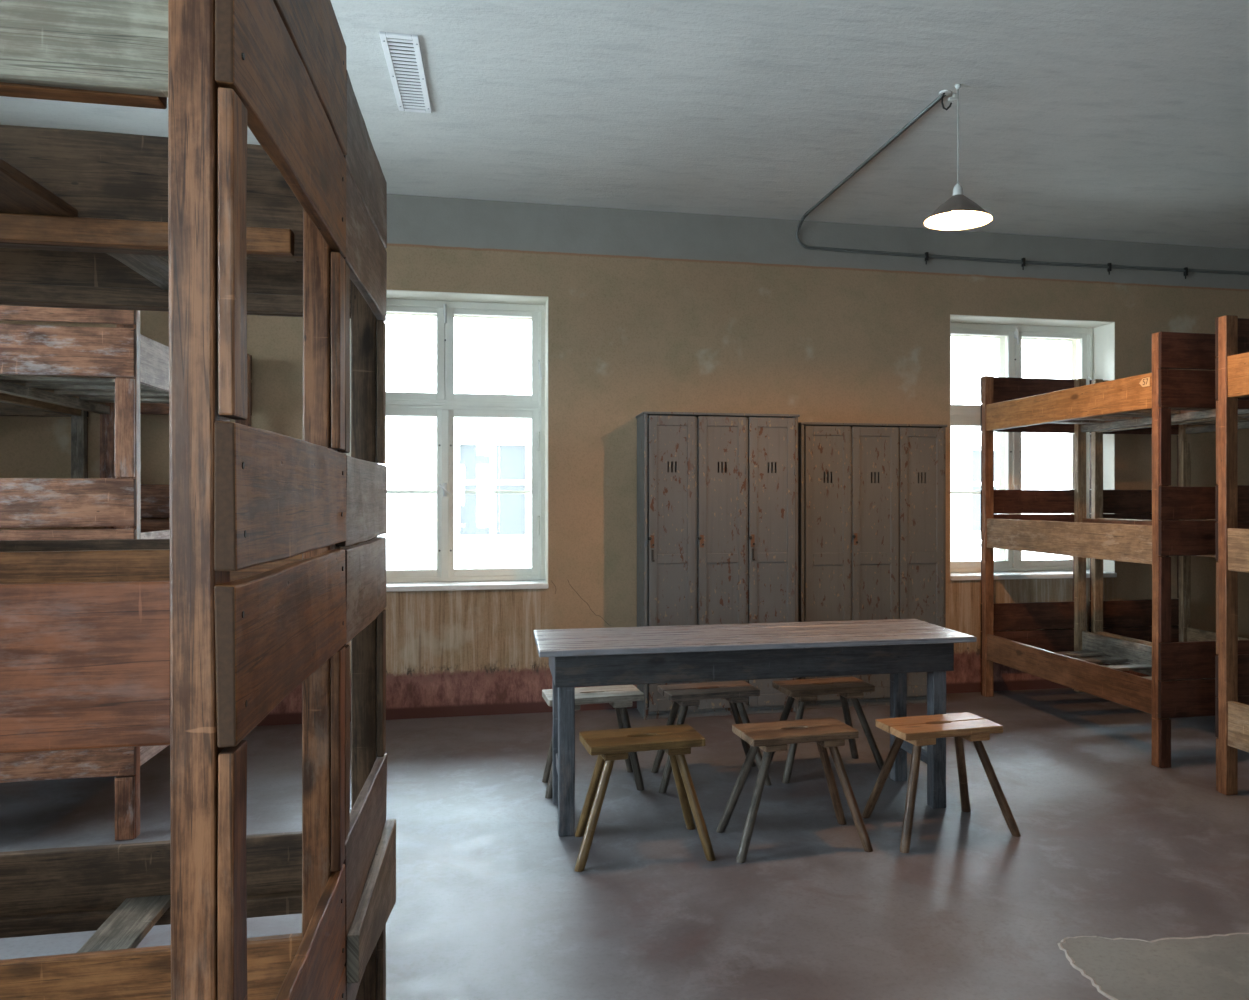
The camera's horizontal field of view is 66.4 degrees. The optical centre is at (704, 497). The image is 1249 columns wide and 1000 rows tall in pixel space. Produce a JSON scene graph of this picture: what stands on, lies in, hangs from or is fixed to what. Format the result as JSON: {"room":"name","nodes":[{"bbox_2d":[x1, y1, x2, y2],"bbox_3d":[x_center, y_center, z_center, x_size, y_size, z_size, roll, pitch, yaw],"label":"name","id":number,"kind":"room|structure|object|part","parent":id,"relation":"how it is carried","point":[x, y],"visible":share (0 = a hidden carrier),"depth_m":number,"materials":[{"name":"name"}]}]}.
{"room":"dormitory","nodes":[
{"label":"dormitory","id":0,"kind":"room"},
{"bbox_2d":[0,688,1248,999],"bbox_3d":[1.472,1.498,2.303,12.430,0.205,9.761,0,0,-12],"label":"floor","id":1,"kind":"structure","parent":0,"point":[1125,877],"depth_m":3.63,"materials":[{"name":"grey concrete"}]},
{"bbox_2d":[0,393,87,528],"bbox_3d":[-3.788,0.269,4.537,0.803,2.261,1.890,0,0,-12],"label":"bunk bed","id":2,"kind":"object","parent":1,"relation":"on","point":[10,405],"visible":0.16,"depth_m":5.46,"materials":[{"name":"brown wood"}]},
{"bbox_3d":[-3.417,-0.565,4.617,0.029,0.190,1.745,0,0,-12],"label":"rail","id":3,"kind":"part","parent":2,"relation":"part of","materials":[{"name":"brown wood"}]},
{"bbox_3d":[-3.618,0.270,5.491,0.068,2.260,0.054,0,0,-12],"label":"post","id":4,"kind":"part","parent":2,"relation":"part of","materials":[{"name":"brown wood"}]},
{"bbox_2d":[0,305,251,839],"bbox_3d":[-2.925,0.269,4.723,0.803,2.261,1.891,0,0,-12],"label":"bunk bed","id":5,"kind":"object","parent":1,"relation":"on","point":[120,374],"visible":0.27,"depth_m":3.87,"materials":[{"name":"brown wood"}]},
{"bbox_3d":[-3.296,-0.586,4.643,0.031,0.206,1.745,0,0,-12],"label":"rail","id":6,"kind":"part","parent":5,"relation":"part of","materials":[{"name":"wood"}]},
{"bbox_3d":[-3.296,0.238,4.643,0.030,0.190,1.745,0,0,-12],"label":"rail","id":7,"kind":"part","parent":5,"relation":"part of","materials":[{"name":"brown wood"}]},
{"bbox_3d":[-3.469,0.270,5.523,0.077,2.260,0.054,0,0,-12],"label":"post","id":8,"kind":"part","parent":5,"relation":"part of","materials":[{"name":"brown wood"}]},
{"bbox_3d":[-2.381,0.270,3.924,0.078,2.260,0.054,0,0,-12],"label":"post","id":9,"kind":"part","parent":5,"relation":"part of","materials":[{"name":"brown wood"}]},
{"bbox_3d":[-2.554,-0.586,4.804,0.031,0.207,1.745,0,0,-12],"label":"rail","id":10,"kind":"part","parent":5,"relation":"part of","materials":[{"name":"grey wood"}]},
{"bbox_3d":[-2.554,1.037,4.803,0.031,0.179,1.745,0,0,-12],"label":"rail","id":11,"kind":"part","parent":5,"relation":"part of","materials":[{"name":"brown wood"}]},
{"bbox_3d":[-2.554,0.238,4.803,0.030,0.190,1.745,0,0,-12],"label":"rail","id":12,"kind":"part","parent":5,"relation":"part of","materials":[{"name":"wood"}]},
{"bbox_3d":[-2.760,0.270,5.676,0.077,2.260,0.054,0,0,-12],"label":"post","id":13,"kind":"part","parent":5,"relation":"part of","materials":[{"name":"brown wood"}]},
{"bbox_2d":[0,0,346,999],"bbox_3d":[-1.537,0.260,1.247,1.905,2.280,0.792,0,0,-12],"label":"bunk bed","id":14,"kind":"object","parent":1,"relation":"on","point":[188,646],"visible":1,"depth_m":1.09,"materials":[{"name":"wood"}]},
{"bbox_3d":[-1.459,-0.556,0.881,1.770,0.213,0.030,0,0,-12],"label":"rail","id":15,"kind":"part","parent":14,"relation":"part of","materials":[{"name":"wood"}]},
{"bbox_3d":[-1.459,0.184,0.881,1.770,0.185,0.030,0,0,-12],"label":"rail","id":16,"kind":"part","parent":14,"relation":"part of","materials":[{"name":"brown wood"}]},
{"bbox_3d":[-1.617,0.184,1.613,1.770,0.186,0.031,0,0,-12],"label":"rail","id":17,"kind":"part","parent":14,"relation":"part of","materials":[{"name":"brown wood"}]},
{"bbox_3d":[-1.617,0.919,1.613,1.770,0.193,0.031,0,0,-12],"label":"rail","id":18,"kind":"part","parent":14,"relation":"part of","materials":[{"name":"brown wood"}]},
{"bbox_3d":[-1.617,-0.556,1.613,1.770,0.214,0.031,0,0,-12],"label":"rail","id":19,"kind":"part","parent":14,"relation":"part of","materials":[{"name":"brown wood"}]},
{"bbox_3d":[-0.575,0.260,1.084,0.049,2.280,0.067,0,0,-12],"label":"post","id":20,"kind":"part","parent":14,"relation":"part of","materials":[{"name":"brown wood"}]},
{"bbox_3d":[-0.728,0.260,1.792,0.049,2.280,0.067,0,0,-12],"label":"post","id":21,"kind":"part","parent":14,"relation":"part of","materials":[{"name":"brown wood"}]},
{"bbox_2d":[0,71,395,999],"bbox_3d":[-1.687,0.280,1.978,1.926,2.240,0.681,0,0,-12],"label":"bunk bed","id":22,"kind":"object","parent":1,"relation":"on","point":[119,892],"visible":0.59,"depth_m":2.31,"materials":[{"name":"brown wood"}]},
{"bbox_3d":[-1.764,0.955,2.284,1.744,0.195,0.030,0,0,-12],"label":"rail","id":23,"kind":"part","parent":22,"relation":"part of","materials":[{"name":"brown wood"}]},
{"bbox_3d":[-1.764,-0.559,2.284,1.744,0.187,0.031,0,0,-12],"label":"rail","id":24,"kind":"part","parent":22,"relation":"part of","materials":[{"name":"brown wood"}]},
{"bbox_3d":[-1.764,0.191,2.284,1.744,0.183,0.031,0,0,-12],"label":"rail","id":25,"kind":"part","parent":22,"relation":"part of","materials":[{"name":"brown wood"}]},
{"bbox_3d":[-0.882,0.280,2.464,0.063,2.240,0.063,0,0,-12],"label":"post","id":26,"kind":"part","parent":22,"relation":"part of","materials":[{"name":"brown wood"}]},
{"bbox_2d":[542,685,644,798],"bbox_3d":[-0.553,1.173,4.646,0.494,0.455,0.342,0,0,-17],"label":"stool","id":27,"kind":"object","parent":1,"relation":"on","point":[620,697],"visible":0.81,"depth_m":4.57,"materials":[{"name":"grey wood"}]},
{"bbox_3d":[-0.740,1.191,4.669,0.138,0.419,0.039,0,0,24],"label":"leg","id":28,"kind":"part","parent":27,"relation":"part of","materials":[{"name":"wood"}]},
{"bbox_3d":[-0.693,1.190,4.486,0.038,0.419,0.151,0,0,39],"label":"leg","id":29,"kind":"part","parent":27,"relation":"part of","materials":[{"name":"wood"}]},
{"bbox_3d":[-0.410,1.190,4.794,0.039,0.420,0.180,0,0,25],"label":"leg","id":30,"kind":"part","parent":27,"relation":"part of","materials":[{"name":"wood"}]},
{"bbox_3d":[-0.355,1.191,4.586,0.141,0.419,0.038,0,0,26],"label":"leg","id":31,"kind":"part","parent":27,"relation":"part of","materials":[{"name":"wood"}]},
{"bbox_2d":[575,724,715,871],"bbox_3d":[-0.263,1.173,3.805,0.544,0.455,0.404,0,0,-12],"label":"stool","id":32,"kind":"object","parent":1,"relation":"on","point":[610,745],"visible":1,"depth_m":3.71,"materials":[{"name":"brown wood"}]},
{"bbox_3d":[-0.460,1.189,3.873,0.039,0.421,0.213,0,0,-43],"label":"leg","id":33,"kind":"part","parent":32,"relation":"part of","materials":[{"name":"brown wood"}]},
{"bbox_3d":[-0.418,1.190,3.631,0.039,0.421,0.195,0,0,44],"label":"leg","id":34,"kind":"part","parent":32,"relation":"part of","materials":[{"name":"brown wood"}]},
{"bbox_3d":[-0.103,1.190,3.955,0.038,0.420,0.196,0,0,33],"label":"leg","id":35,"kind":"part","parent":32,"relation":"part of","materials":[{"name":"brown wood"}]},
{"bbox_3d":[-0.043,1.190,3.721,0.193,0.420,0.038,0,0,33],"label":"leg","id":36,"kind":"part","parent":32,"relation":"part of","materials":[{"name":"brown wood"}]},
{"bbox_2d":[651,680,770,793],"bbox_3d":[0.022,1.173,4.740,0.571,0.455,0.379,0,0,-12],"label":"stool","id":37,"kind":"object","parent":1,"relation":"on","point":[736,693],"visible":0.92,"depth_m":4.67,"materials":[{"name":"brown wood"}]},
{"bbox_3d":[-0.193,1.190,4.806,0.197,0.421,0.038,0,0,36],"label":"leg","id":38,"kind":"part","parent":37,"relation":"part of","materials":[{"name":"brown wood"}]},
{"bbox_3d":[-0.148,1.190,4.577,0.039,0.421,0.198,0,0,43],"label":"leg","id":39,"kind":"part","parent":37,"relation":"part of","materials":[{"name":"brown wood"}]},
{"bbox_3d":[0.187,1.189,4.899,0.039,0.421,0.212,0,0,43],"label":"leg","id":40,"kind":"part","parent":37,"relation":"part of","materials":[{"name":"brown wood"}]},
{"bbox_3d":[0.235,1.190,4.677,0.198,0.421,0.038,0,0,28],"label":"leg","id":41,"kind":"part","parent":37,"relation":"part of","materials":[{"name":"brown wood"}]},
{"bbox_2d":[636,411,799,719],"bbox_3d":[0.082,0.427,6.239,1.031,1.945,0.375,0,0,-12],"label":"tall cabinet","id":42,"kind":"object","parent":1,"relation":"on","point":[717,493],"visible":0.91,"depth_m":6.09,"materials":[{"name":"grey paint"}]},
{"bbox_3d":[-0.333,0.275,5.982,0.024,0.080,0.003,0,0,-12],"label":"lock plate","id":43,"kind":"part","parent":42,"relation":"part of","materials":[{"name":"metal"}]},
{"bbox_3d":[-0.209,0.412,6.020,0.298,1.866,0.020,0,0,-12],"label":"door","id":44,"kind":"part","parent":42,"relation":"part of","materials":[{"name":"grey paint"}]},
{"bbox_3d":[-0.209,-0.052,6.023,0.194,0.814,0.009,0,0,-12],"label":"panel","id":45,"kind":"part","parent":42,"relation":"part of","materials":[{"name":"grey paint"}]},
{"bbox_3d":[-0.209,0.843,6.023,0.194,0.855,0.009,0,0,-12],"label":"panel","id":46,"kind":"part","parent":42,"relation":"part of","materials":[{"name":"grey paint"}]},
{"bbox_3d":[-0.020,0.275,6.050,0.024,0.080,0.003,0,0,-12],"label":"lock plate","id":47,"kind":"part","parent":42,"relation":"part of","materials":[{"name":"metal"}]},
{"bbox_3d":[0.110,0.412,6.089,0.310,1.866,0.019,0,0,-12],"label":"door","id":48,"kind":"part","parent":42,"relation":"part of","materials":[{"name":"grey paint"}]},
{"bbox_3d":[0.109,-0.052,6.092,0.206,0.814,0.009,0,0,-12],"label":"panel","id":49,"kind":"part","parent":42,"relation":"part of","materials":[{"name":"grey paint"}]},
{"bbox_3d":[0.109,0.843,6.092,0.206,0.855,0.009,0,0,-12],"label":"panel","id":50,"kind":"part","parent":42,"relation":"part of","materials":[{"name":"grey paint"}]},
{"bbox_3d":[0.307,0.275,6.120,0.024,0.080,0.003,0,0,-12],"label":"lock plate","id":51,"kind":"part","parent":42,"relation":"part of","materials":[{"name":"metal"}]},
{"bbox_3d":[0.434,0.412,6.159,0.306,1.866,0.019,0,0,-12],"label":"door","id":52,"kind":"part","parent":42,"relation":"part of","materials":[{"name":"grey paint"}]},
{"bbox_3d":[0.434,-0.052,6.162,0.202,0.814,0.009,0,0,-12],"label":"panel","id":53,"kind":"part","parent":42,"relation":"part of","materials":[{"name":"grey paint"}]},
{"bbox_3d":[0.434,0.843,6.162,0.202,0.855,0.009,0,0,-12],"label":"panel","id":54,"kind":"part","parent":42,"relation":"part of","materials":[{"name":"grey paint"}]},
{"bbox_2d":[534,619,976,836],"bbox_3d":[0.205,1.010,4.363,1.935,0.781,0.646,0,0,-12],"label":"table","id":55,"kind":"object","parent":1,"relation":"on","point":[582,657],"visible":0.94,"depth_m":4.14,"materials":[{"name":"grey wood"}]},
{"bbox_3d":[-0.668,1.024,4.375,0.068,0.753,0.068,0,0,-12],"label":"leg","id":56,"kind":"part","parent":55,"relation":"part of","materials":[{"name":"grey wood"}]},
{"bbox_3d":[-0.578,1.024,3.960,0.068,0.753,0.068,0,0,-12],"label":"leg","id":57,"kind":"part","parent":55,"relation":"part of","materials":[{"name":"grey wood"}]},
{"bbox_3d":[0.962,1.024,4.726,0.068,0.753,0.068,0,0,-12],"label":"leg","id":58,"kind":"part","parent":55,"relation":"part of","materials":[{"name":"grey wood"}]},
{"bbox_3d":[1.051,1.024,4.312,0.068,0.753,0.068,0,0,-12],"label":"leg","id":59,"kind":"part","parent":55,"relation":"part of","materials":[{"name":"grey wood"}]},
{"bbox_2d":[716,717,872,862],"bbox_3d":[0.362,1.173,3.879,0.571,0.455,0.377,0,0,-12],"label":"stool","id":60,"kind":"object","parent":1,"relation":"on","point":[773,736],"visible":1,"depth_m":3.84,"materials":[{"name":"brown wood"}]},
{"bbox_3d":[0.144,1.190,3.959,0.203,0.421,0.039,0,0,20],"label":"leg","id":61,"kind":"part","parent":60,"relation":"part of","materials":[{"name":"wood"}]},
{"bbox_3d":[0.198,1.189,3.734,0.038,0.422,0.232,0,0,38],"label":"leg","id":62,"kind":"part","parent":60,"relation":"part of","materials":[{"name":"grey wood"}]},
{"bbox_3d":[0.533,1.190,4.049,0.172,0.420,0.039,0,0,-33],"label":"leg","id":63,"kind":"part","parent":60,"relation":"part of","materials":[{"name":"brown wood"}]},
{"bbox_3d":[0.581,1.189,3.830,0.214,0.421,0.039,0,0,40],"label":"leg","id":64,"kind":"part","parent":60,"relation":"part of","materials":[{"name":"brown wood"}]},
{"bbox_2d":[769,677,883,783],"bbox_3d":[0.625,1.173,4.896,0.599,0.455,0.355,0,0,-16],"label":"stool","id":65,"kind":"object","parent":1,"relation":"on","point":[852,688],"visible":0.9,"depth_m":4.81,"materials":[{"name":"brown wood"}]},
{"bbox_3d":[0.388,1.190,4.918,0.207,0.421,0.038,0,0,36],"label":"leg","id":66,"kind":"part","parent":65,"relation":"part of","materials":[{"name":"brown wood"}]},
{"bbox_3d":[0.445,1.190,4.708,0.153,0.419,0.039,0,0,-36],"label":"leg","id":67,"kind":"part","parent":65,"relation":"part of","materials":[{"name":"brown wood"}]},
{"bbox_3d":[0.761,1.189,5.027,0.039,0.422,0.237,0,0,29],"label":"leg","id":68,"kind":"part","parent":65,"relation":"part of","materials":[{"name":"brown wood"}]},
{"bbox_3d":[0.831,1.189,4.862,0.224,0.421,0.038,0,0,-26],"label":"leg","id":69,"kind":"part","parent":65,"relation":"part of","materials":[{"name":"brown wood"}]},
{"bbox_2d":[798,422,946,708],"bbox_3d":[1.120,0.449,6.502,1.051,1.902,0.300,0,0,-12],"label":"tall cabinet","id":70,"kind":"object","parent":1,"relation":"on","point":[872,496],"visible":0.7,"depth_m":6.38,"materials":[{"name":"grey paint"}]},
{"bbox_3d":[0.817,0.433,6.319,0.315,1.823,0.020,0,0,-12],"label":"door","id":71,"kind":"part","parent":70,"relation":"part of","materials":[{"name":"grey paint"}]},
{"bbox_3d":[0.816,-0.025,6.321,0.211,0.781,0.009,0,0,-12],"label":"panel","id":72,"kind":"part","parent":70,"relation":"part of","materials":[{"name":"grey paint"}]},
{"bbox_3d":[0.816,0.858,6.321,0.211,0.825,0.009,0,0,-12],"label":"panel","id":73,"kind":"part","parent":70,"relation":"part of","materials":[{"name":"grey paint"}]},
{"bbox_3d":[1.144,0.433,6.389,0.326,1.823,0.020,0,0,-12],"label":"door","id":74,"kind":"part","parent":70,"relation":"part of","materials":[{"name":"grey paint"}]},
{"bbox_3d":[1.143,-0.025,6.392,0.222,0.781,0.009,0,0,-12],"label":"panel","id":75,"kind":"part","parent":70,"relation":"part of","materials":[{"name":"grey paint"}]},
{"bbox_3d":[1.143,0.858,6.392,0.222,0.825,0.009,0,0,-12],"label":"panel","id":76,"kind":"part","parent":70,"relation":"part of","materials":[{"name":"grey paint"}]},
{"bbox_3d":[1.475,0.433,6.461,0.320,1.823,0.019,0,0,-12],"label":"door","id":77,"kind":"part","parent":70,"relation":"part of","materials":[{"name":"grey paint"}]},
{"bbox_3d":[1.474,-0.025,6.463,0.215,0.781,0.009,0,0,-12],"label":"panel","id":78,"kind":"part","parent":70,"relation":"part of","materials":[{"name":"grey paint"}]},
{"bbox_3d":[1.474,0.858,6.463,0.215,0.825,0.009,0,0,-12],"label":"panel","id":79,"kind":"part","parent":70,"relation":"part of","materials":[{"name":"grey paint"}]},
{"bbox_2d":[862,712,1020,852],"bbox_3d":[0.983,1.173,4.036,0.570,0.455,0.450,0,0,-17],"label":"stool","id":80,"kind":"object","parent":1,"relation":"on","point":[919,731],"visible":0.99,"depth_m":3.95,"materials":[{"name":"brown wood"}]},
{"bbox_3d":[0.771,1.189,4.096,0.039,0.422,0.230,0,0,-43],"label":"leg","id":81,"kind":"part","parent":80,"relation":"part of","materials":[{"name":"brown wood"}]},
{"bbox_3d":[0.833,1.190,3.831,0.038,0.421,0.202,0,0,31],"label":"leg","id":82,"kind":"part","parent":80,"relation":"part of","materials":[{"name":"brown wood"}]},
{"bbox_3d":[1.128,1.190,4.175,0.038,0.421,0.198,0,0,29],"label":"leg","id":83,"kind":"part","parent":80,"relation":"part of","materials":[{"name":"brown wood"}]},
{"bbox_3d":[1.210,1.190,3.961,0.203,0.421,0.039,0,0,13],"label":"leg","id":84,"kind":"part","parent":80,"relation":"part of","materials":[{"name":"brown wood"}]},
{"bbox_2d":[980,332,1248,767],"bbox_3d":[2.544,0.269,5.912,0.798,2.262,1.891,0,0,-12],"label":"bunk bed","id":85,"kind":"object","parent":1,"relation":"on","point":[1180,682],"visible":0.94,"depth_m":5.58,"materials":[{"name":"brown wood"}]},
{"bbox_3d":[1.998,0.270,6.713,0.068,2.260,0.054,0,0,-12],"label":"post","id":86,"kind":"part","parent":85,"relation":"part of","materials":[{"name":"brown wood"}]},
{"bbox_3d":[2.176,-0.566,5.833,0.030,0.189,1.745,0,0,-12],"label":"rail","id":87,"kind":"part","parent":85,"relation":"part of","materials":[{"name":"orange wood"}]},
{"bbox_3d":[2.176,0.246,5.833,0.031,0.208,1.745,0,0,-12],"label":"rail","id":88,"kind":"part","parent":85,"relation":"part of","materials":[{"name":"brown wood"}]},
{"bbox_3d":[2.176,1.048,5.833,0.030,0.184,1.745,0,0,-12],"label":"rail","id":89,"kind":"part","parent":85,"relation":"part of","materials":[{"name":"brown wood"}]},
{"bbox_3d":[2.712,0.270,6.867,0.067,2.260,0.054,0,0,-12],"label":"post","id":90,"kind":"part","parent":85,"relation":"part of","materials":[{"name":"brown wood"}]},
{"bbox_3d":[2.913,0.246,5.992,0.030,0.209,1.745,0,0,-12],"label":"rail","id":91,"kind":"part","parent":85,"relation":"part of","materials":[{"name":"brown wood"}]},
{"bbox_3d":[2.913,1.048,5.993,0.031,0.185,1.745,0,0,-12],"label":"rail","id":92,"kind":"part","parent":85,"relation":"part of","materials":[{"name":"brown wood"}]},
{"bbox_3d":[2.377,0.270,4.960,0.068,2.260,0.055,0,0,-12],"label":"post","id":93,"kind":"part","parent":85,"relation":"part of","materials":[{"name":"brown wood"}]},
{"bbox_3d":[2.913,-0.565,5.993,0.030,0.188,1.745,0,0,-12],"label":"rail","id":94,"kind":"part","parent":85,"relation":"part of","materials":[{"name":"wood"}]},
{"bbox_2d":[1089,379,1248,665],"bbox_3d":[3.392,0.269,6.096,0.798,2.261,1.891,0,0,-12],"label":"bunk bed","id":95,"kind":"object","parent":1,"relation":"on","point":[1122,616],"visible":0.29,"depth_m":6.97,"materials":[{"name":"brown wood"}]},
{"bbox_3d":[2.846,0.270,6.896,0.068,2.260,0.054,0,0,-12],"label":"post","id":96,"kind":"part","parent":95,"relation":"part of","materials":[{"name":"brown wood"}]},
{"bbox_3d":[3.023,1.048,6.016,0.031,0.184,1.745,0,0,-12],"label":"rail","id":97,"kind":"part","parent":95,"relation":"part of","materials":[{"name":"brown wood"}]},
{"bbox_3d":[3.023,0.246,6.016,0.030,0.208,1.745,0,0,-12],"label":"rail","id":98,"kind":"part","parent":95,"relation":"part of","materials":[{"name":"brown wood"}]},
{"bbox_3d":[3.023,-0.566,6.016,0.031,0.188,1.745,0,0,-12],"label":"rail","id":99,"kind":"part","parent":95,"relation":"part of","materials":[{"name":"wood"}]},
{"bbox_3d":[3.559,0.270,7.050,0.067,2.260,0.055,0,0,-12],"label":"post","id":100,"kind":"part","parent":95,"relation":"part of","materials":[{"name":"brown wood"}]},
{"bbox_3d":[3.761,-0.566,6.176,0.030,0.189,1.745,0,0,-12],"label":"rail","id":101,"kind":"part","parent":95,"relation":"part of","materials":[{"name":"wood"}]},
{"bbox_3d":[3.761,1.048,6.176,0.030,0.185,1.745,0,0,-12],"label":"rail","id":102,"kind":"part","parent":95,"relation":"part of","materials":[{"name":"brown wood"}]},
{"bbox_2d":[1215,315,1248,794],"bbox_3d":[3.024,0.269,3.691,0.798,2.261,1.905,0,0,-12],"label":"bunk bed","id":103,"kind":"object","parent":1,"relation":"on","point":[1231,332],"visible":1,"depth_m":4.48,"materials":[{"name":"brown wood"}]},
{"bbox_3d":[2.477,0.270,4.498,0.067,2.260,0.055,0,0,-12],"label":"post","id":104,"kind":"part","parent":103,"relation":"part of","materials":[{"name":"brown wood"}]},
{"bbox_3d":[2.655,-0.569,3.612,0.031,0.199,1.760,0,0,-12],"label":"rail","id":105,"kind":"part","parent":103,"relation":"part of","materials":[{"name":"orange wood"}]},
{"bbox_3d":[2.656,0.243,3.612,0.030,0.204,1.760,0,0,-12],"label":"rail","id":106,"kind":"part","parent":103,"relation":"part of","materials":[{"name":"brown wood"}]},
{"bbox_3d":[2.656,1.059,3.612,0.031,0.217,1.760,0,0,-12],"label":"rail","id":107,"kind":"part","parent":103,"relation":"part of","materials":[{"name":"brown wood"}]},
{"bbox_2d":[0,0,1248,248],"bbox_3d":[1.472,-2.020,2.303,12.430,0.200,9.761,0,0,-12],"label":"ceiling","id":108,"kind":"structure","parent":0,"point":[1115,120],"depth_m":4.69,"materials":[{"name":"grey paint"}]},
{"bbox_2d":[379,31,431,112],"bbox_3d":[-1.348,-1.913,4.310,0.155,0.014,0.795,0,0,-12],"label":"ceiling vent","id":109,"kind":"object","parent":108,"relation":"in","point":[403,55],"visible":1,"depth_m":4.25,"materials":[{"name":"white metal"}]},
{"bbox_2d":[939,90,951,109],"bbox_3d":[1.138,-1.874,4.496,0.062,0.100,0.062,0,0,-12],"label":"ceiling hook","id":110,"kind":"object","parent":108,"relation":"attached to","point":[943,92],"visible":1,"depth_m":4.47,"materials":[{"name":"metal"}]},
{"bbox_3d":[1.138,-1.915,4.497,0.060,0.010,0.060,0,0,-12],"label":"hook plate","id":111,"kind":"part","parent":110,"relation":"part of","materials":[{"name":"grey paint"}]},
{"bbox_2d":[924,84,991,229],"bbox_3d":[1.176,-1.604,4.417,0.307,0.632,0.307,0,0,-12],"label":"pendant lamp","id":112,"kind":"object","parent":108,"relation":"hanging from","point":[958,212],"visible":1,"depth_m":4.42,"materials":[{"name":"white metal"}]},
{"bbox_3d":[1.176,-1.345,4.417,0.307,0.115,0.307,0,0,-12],"label":"lamp shade","id":113,"kind":"part","parent":112,"relation":"part of","materials":[{"name":"grey metal"}]},
{"bbox_3d":[1.177,-1.683,4.417,0.007,0.475,0.006,0,0,-12],"label":"cord","id":114,"kind":"part","parent":112,"relation":"part of","materials":[{"name":"grey metal"}]},
{"bbox_3d":[1.176,-1.345,4.417,0.060,0.075,0.060,0,0,-12],"label":"bulb","id":115,"kind":"part","parent":112,"relation":"part of","materials":[{"name":"white glass"}]},
{"bbox_2d":[796,94,1248,278],"bbox_3d":[3.578,-1.787,6.113,5.584,0.257,2.120,0,0,-12],"label":"cable conduit","id":116,"kind":"object","parent":108,"relation":"attached to","point":[1023,262],"visible":1,"depth_m":6.73,"materials":[{"name":"metal"}]},
{"bbox_2d":[0,194,1248,725],"bbox_3d":[0.499,-0.300,6.809,12.430,3.440,0.542,0,0,-12],"label":"wall","id":117,"kind":"structure","parent":0,"point":[650,311],"depth_m":6.38,"materials":[{"name":"paint"}]},
{"bbox_2d":[345,290,548,591],"bbox_3d":[-1.725,-0.362,6.306,1.330,1.905,0.545,0,0,-12],"label":"window","id":118,"kind":"structure","parent":117,"relation":"in","point":[446,405],"depth_m":6.33,"materials":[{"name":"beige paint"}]},
{"bbox_3d":[-1.719,-0.055,6.276,0.081,0.090,0.043,0,0,-12],"label":"handle","id":119,"kind":"part","parent":118,"relation":"part of","materials":[{"name":"silver metal"}]},
{"bbox_3d":[-1.700,0.573,6.189,1.330,0.034,0.305,0,0,-12],"label":"sill","id":120,"kind":"part","parent":118,"relation":"part of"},
{"bbox_2d":[950,314,1116,580],"bbox_3d":[2.354,-0.362,7.188,1.334,1.905,0.545,0,0,-12],"label":"window","id":121,"kind":"structure","parent":117,"relation":"in","point":[1096,338],"depth_m":7.19,"materials":[{"name":"beige paint"}]},
{"bbox_3d":[2.380,0.573,7.070,1.334,0.034,0.305,0,0,-12],"label":"sill","id":122,"kind":"part","parent":121,"relation":"part of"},
{"label":"outside","id":123,"kind":"structure","parent":0,"visible":0},
{"bbox_3d":[-2.175,2.150,33.752,70.000,0.300,53.100,0,0,-12],"label":"ground","id":124,"kind":"structure","parent":123,"visible":0},
{"bbox_2d":[378,315,1068,568],"bbox_3d":[1.425,-1.000,17.086,38.600,6.000,1.200,0,0,-12],"label":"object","id":125,"kind":"structure","parent":124,"relation":"on","point":[492,356],"depth_m":15.66,"materials":[{"name":"clear glass"}]},
{"bbox_3d":[-3.517,-0.133,15.748,1.163,1.595,0.010,0,0,-12],"label":"pane","id":126,"kind":"part","parent":125,"relation":"part of","materials":[{"name":"clear glass"}]},
{"bbox_3d":[5.293,-0.133,17.650,0.860,1.595,0.010,0,0,-12],"label":"pane","id":127,"kind":"part","parent":125,"relation":"part of","materials":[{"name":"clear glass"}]}
]}

